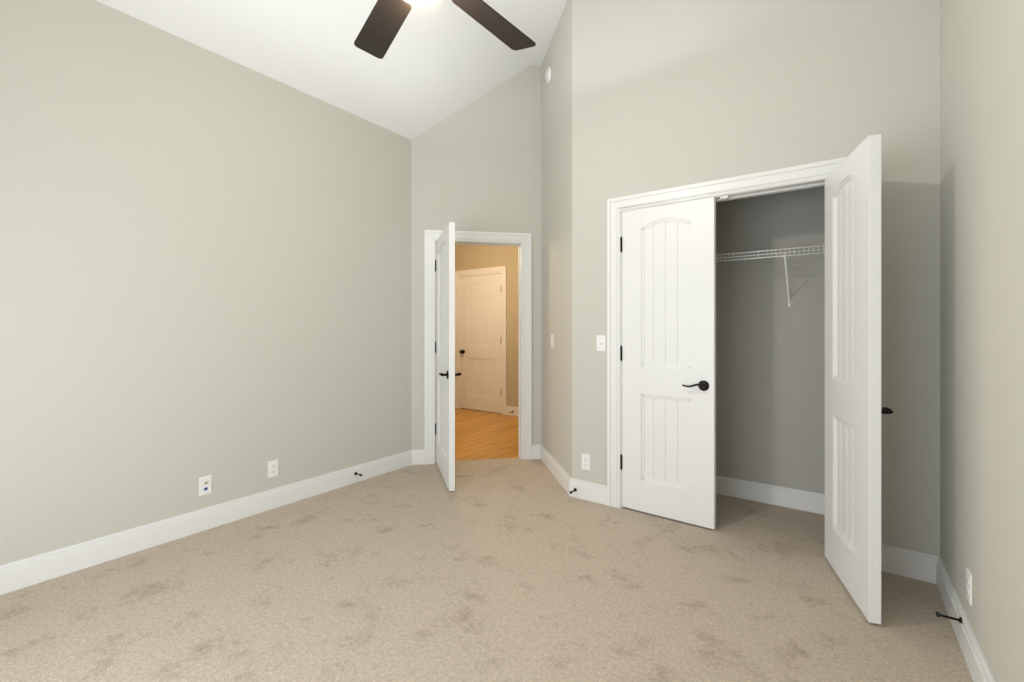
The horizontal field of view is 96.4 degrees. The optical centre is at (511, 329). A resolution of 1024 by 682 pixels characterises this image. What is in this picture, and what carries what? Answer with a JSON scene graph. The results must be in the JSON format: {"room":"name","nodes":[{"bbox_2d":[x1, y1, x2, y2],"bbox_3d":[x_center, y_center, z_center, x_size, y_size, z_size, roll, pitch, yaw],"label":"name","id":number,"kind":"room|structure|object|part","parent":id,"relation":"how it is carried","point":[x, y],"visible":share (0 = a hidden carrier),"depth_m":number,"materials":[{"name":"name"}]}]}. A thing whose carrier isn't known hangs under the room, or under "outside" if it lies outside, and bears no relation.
{"room":"empty bedroom","nodes":[
{"label":"empty bedroom","id":0,"kind":"room"},
{"bbox_2d":[0,0,410,565],"bbox_3d":[-2.027,-0.250,2.804,0.120,3.000,3.840,0,0,36],"label":"wall","id":1,"kind":"structure","parent":0,"point":[205,262],"depth_m":2.73,"materials":[{"name":"grey paint"}]},
{"bbox_2d":[199,475,211,495],"bbox_3d":[-1.907,0.975,2.853,0.018,0.115,0.070,0,0,36],"label":"outlet plate","id":2,"kind":"object","parent":1,"relation":"attached to","point":[205,485],"visible":1,"depth_m":2.85,"materials":[{"name":"white plastic"}]},
{"bbox_2d":[268,460,277,477],"bbox_3d":[-1.666,0.975,3.197,0.008,0.115,0.070,0,0,36],"label":"outlet","id":3,"kind":"object","parent":1,"relation":"attached to","point":[273,468],"visible":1,"depth_m":3.19,"materials":[{"name":"white plastic"}]},
{"bbox_2d":[0,444,994,681],"bbox_3d":[-0.254,1.183,2.070,3.626,0.135,4.474,0,0,36],"label":"baseboard","id":4,"kind":"structure","parent":1,"relation":"attached to","point":[50,565],"depth_m":2.54,"materials":[{"name":"white wood"}]},
{"bbox_2d":[96,0,566,139],"bbox_3d":[-0.241,-2.140,2.085,3.940,1.100,4.790,0,0,36],"label":"ceiling","id":5,"kind":"structure","parent":0,"point":[441,60],"depth_m":3.53,"materials":[{"name":"white paint"}]},
{"bbox_2d":[411,65,540,449],"bbox_3d":[-0.333,-0.650,4.392,1.470,3.800,0.120,0,0,-9],"label":"wall","id":6,"kind":"structure","parent":0,"point":[476,165],"depth_m":4.34,"materials":[{"name":"grey paint"}]},
{"bbox_2d":[435,222,461,490],"bbox_3d":[-0.573,0.210,3.891,0.165,2.058,0.816,0,0,-16],"label":"entry door","id":7,"kind":"structure","parent":6,"relation":"in","point":[446,374],"depth_m":3.71,"materials":[{"name":"white painted wood"},{"name":"black metal"}]},
{"bbox_3d":[-0.488,0.353,3.600,0.165,0.066,0.151,0,0,-16],"label":"handle","id":8,"kind":"part","parent":7,"relation":"part of","materials":[{"name":"brown metal"}]},
{"bbox_2d":[425,230,531,464],"bbox_3d":[-0.323,0.165,4.394,1.010,2.170,0.168,0,0,-9],"label":"door frame","id":9,"kind":"structure","parent":6,"relation":"attached to","point":[522,242],"depth_m":4.38,"materials":[{"name":"white wood"}]},
{"bbox_2d":[0,458,972,681],"bbox_3d":[-0.258,1.280,2.099,3.662,0.060,4.512,0,0,36],"label":"floor","id":10,"kind":"structure","parent":0,"point":[506,570],"depth_m":2.10,"materials":[{"name":"beige carpet"}]},
{"bbox_2d":[455,245,517,406],"bbox_3d":[-0.151,-0.100,6.823,4.250,2.700,0.120,0,0,36],"label":"wall","id":11,"kind":"structure","parent":0,"point":[468,257],"depth_m":6.68,"materials":[{"name":"beige paint"}]},
{"bbox_2d":[460,274,500,412],"bbox_3d":[-0.474,0.210,7.008,0.805,2.058,0.186,0,0,36],"label":"room door","id":12,"kind":"structure","parent":11,"relation":"in","point":[480,341],"depth_m":6.99,"materials":[{"name":"white wood"}]},
{"bbox_2d":[455,266,506,414],"bbox_3d":[-0.459,0.164,7.030,1.013,2.172,0.146,0,0,36],"label":"door frame","id":13,"kind":"structure","parent":11,"relation":"attached to","point":[502,270],"depth_m":6.79,"materials":[{"name":"white wood"}]},
{"bbox_2d":[506,406,517,415],"bbox_3d":[-0.190,1.183,6.769,4.250,0.135,0.018,0,0,36],"label":"baseboard","id":14,"kind":"structure","parent":11,"relation":"attached to","point":[511,409],"depth_m":6.62,"materials":[{"name":"white"}]},
{"bbox_2d":[455,408,518,460],"bbox_3d":[-1.041,1.280,5.731,4.075,0.060,2.931,0,0,36],"label":"floor","id":15,"kind":"structure","parent":0,"point":[479,434],"depth_m":5.39,"materials":[{"name":"brown wood"}]},
{"bbox_2d":[541,0,571,477],"bbox_3d":[0.416,-0.650,4.000,0.120,3.800,1.138,0,0,-9],"label":"wall","id":16,"kind":"structure","parent":0,"point":[556,260],"depth_m":3.84,"materials":[{"name":"grey paint"}]},
{"bbox_2d":[545,67,551,83],"bbox_3d":[0.320,-2.270,4.095,0.040,0.136,0.136,0,0,-9],"label":"smoke detector","id":17,"kind":"object","parent":16,"relation":"attached to","point":[548,74],"visible":1,"depth_m":4.05,"materials":[{"name":"white plastic"}]},
{"bbox_2d":[572,0,939,555],"bbox_3d":[1.359,-0.650,2.852,2.150,3.800,0.120,0,0,36],"label":"wall","id":18,"kind":"structure","parent":0,"point":[666,94],"depth_m":2.65,"materials":[{"name":"grey paint"}]},
{"bbox_2d":[582,454,589,470],"bbox_3d":[0.541,0.975,3.359,0.070,0.115,0.008,0,0,36],"label":"outlet","id":19,"kind":"object","parent":18,"relation":"attached to","point":[585,461],"visible":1,"depth_m":3.36,"materials":[{"name":"white plastic"}]},
{"bbox_2d":[597,335,605,350],"bbox_3d":[0.636,0.100,3.284,0.070,0.115,0.019,0,0,36],"label":"light switch","id":20,"kind":"object","parent":18,"relation":"attached to","point":[601,342],"visible":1,"depth_m":3.29,"materials":[{"name":"white plastic"}]},
{"bbox_2d":[620,197,715,528],"bbox_3d":[1.000,0.210,3.012,0.618,2.058,0.104,0,0,38],"label":"door","id":21,"kind":"structure","parent":18,"relation":"in","point":[668,360],"depth_m":3.00,"materials":[{"name":"white painted wood"},{"name":"black metal"}]},
{"bbox_3d":[1.149,0.353,2.870,0.151,0.066,0.060,0,0,38],"label":"handle","id":22,"kind":"part","parent":21,"relation":"part of","materials":[{"name":"brown metal"}]},
{"bbox_2d":[607,156,847,507],"bbox_3d":[1.292,0.164,2.886,1.423,2.172,0.146,0,0,36],"label":"trim","id":23,"kind":"structure","parent":18,"relation":"attached to","point":[802,176],"depth_m":3.20,"materials":[{"name":"white wood"}]},
{"bbox_2d":[825,134,892,623],"bbox_3d":[1.659,0.210,2.208,0.104,2.058,0.618,0,0,20],"label":"door","id":24,"kind":"structure","parent":18,"relation":"in","point":[854,410],"depth_m":2.11,"materials":[{"name":"white painted wood"},{"name":"black metal"}]},
{"bbox_3d":[1.611,0.353,2.007,0.060,0.066,0.151,0,0,20],"label":"handle","id":25,"kind":"part","parent":24,"relation":"part of","materials":[{"name":"brown metal"}]},
{"bbox_2d":[716,186,824,493],"bbox_3d":[1.771,-0.060,3.418,2.140,2.620,0.120,0,0,36],"label":"wall","id":26,"kind":"structure","parent":0,"point":[770,386],"depth_m":3.28,"materials":[{"name":"grey paint"}]},
{"bbox_2d":[716,475,824,514],"bbox_3d":[1.551,1.181,3.146,1.704,0.137,0.582,0,0,36],"label":"baseboard","id":27,"kind":"structure","parent":26,"relation":"attached to","point":[808,501],"depth_m":3.27,"materials":[{"name":"white wood"}]},
{"bbox_2d":[716,245,824,305],"bbox_3d":[1.629,-0.345,3.255,1.700,0.370,0.311,0,0,36],"label":"wire closet shelf","id":28,"kind":"object","parent":26,"relation":"attached to","point":[784,256],"visible":0.33,"depth_m":3.07,"materials":[{"name":"white metal"}]},
{"bbox_2d":[940,0,1023,681],"bbox_3d":[1.058,-0.250,0.688,0.120,3.000,3.990,0,0,36],"label":"wall","id":29,"kind":"structure","parent":0,"point":[982,290],"depth_m":1.56,"materials":[{"name":"grey paint"}]},
{"bbox_2d":[936,612,961,622],"bbox_3d":[1.735,1.145,1.820,0.075,0.026,0.026,0,0,36],"label":"door stop","id":30,"kind":"object","parent":29,"relation":"attached to","point":[938,614],"visible":0.98,"depth_m":1.82,"materials":[{"name":"brown metal"}]},
{"bbox_2d":[966,567,971,605],"bbox_3d":[1.731,0.975,1.737,0.008,0.115,0.070,0,0,36],"label":"outlet","id":31,"kind":"object","parent":29,"relation":"attached to","point":[968,586],"visible":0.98,"depth_m":1.73,"materials":[{"name":"white plastic"}]},
{"bbox_3d":[-0.328,-1.363,1.715,0.659,0.026,0.641,0,0,36],"label":"brackets","id":32,"kind":"object","parent":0,"visible":0},
{"bbox_2d":[354,0,410,58],"bbox_3d":[-0.586,-1.360,2.064,0.142,0.033,0.445,0,0,-33],"label":"blade","id":33,"kind":"object","parent":32,"relation":"attached to","point":[380,29],"depth_m":2.06,"materials":[{"name":"brown wood"}]},
{"bbox_2d":[452,0,535,50],"bbox_3d":[-0.073,-1.360,2.041,0.142,0.033,0.445,0,0,39],"label":"blade","id":34,"kind":"object","parent":32,"relation":"attached to","point":[486,16],"depth_m":2.04,"materials":[{"name":"brown wood"}]},
{"bbox_3d":[-0.346,-1.930,1.699,0.260,1.240,0.260,0,0,36],"label":"fan","id":35,"kind":"object","parent":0,"visible":0},
{"bbox_2d":[405,0,440,4],"bbox_3d":[-0.346,-1.277,1.699,0.244,0.066,0.244,0,0,36],"label":"bowl","id":36,"kind":"object","parent":35,"relation":"attached to","point":[423,2],"visible":1,"depth_m":1.76,"materials":[{"name":"white glass"}]}
]}

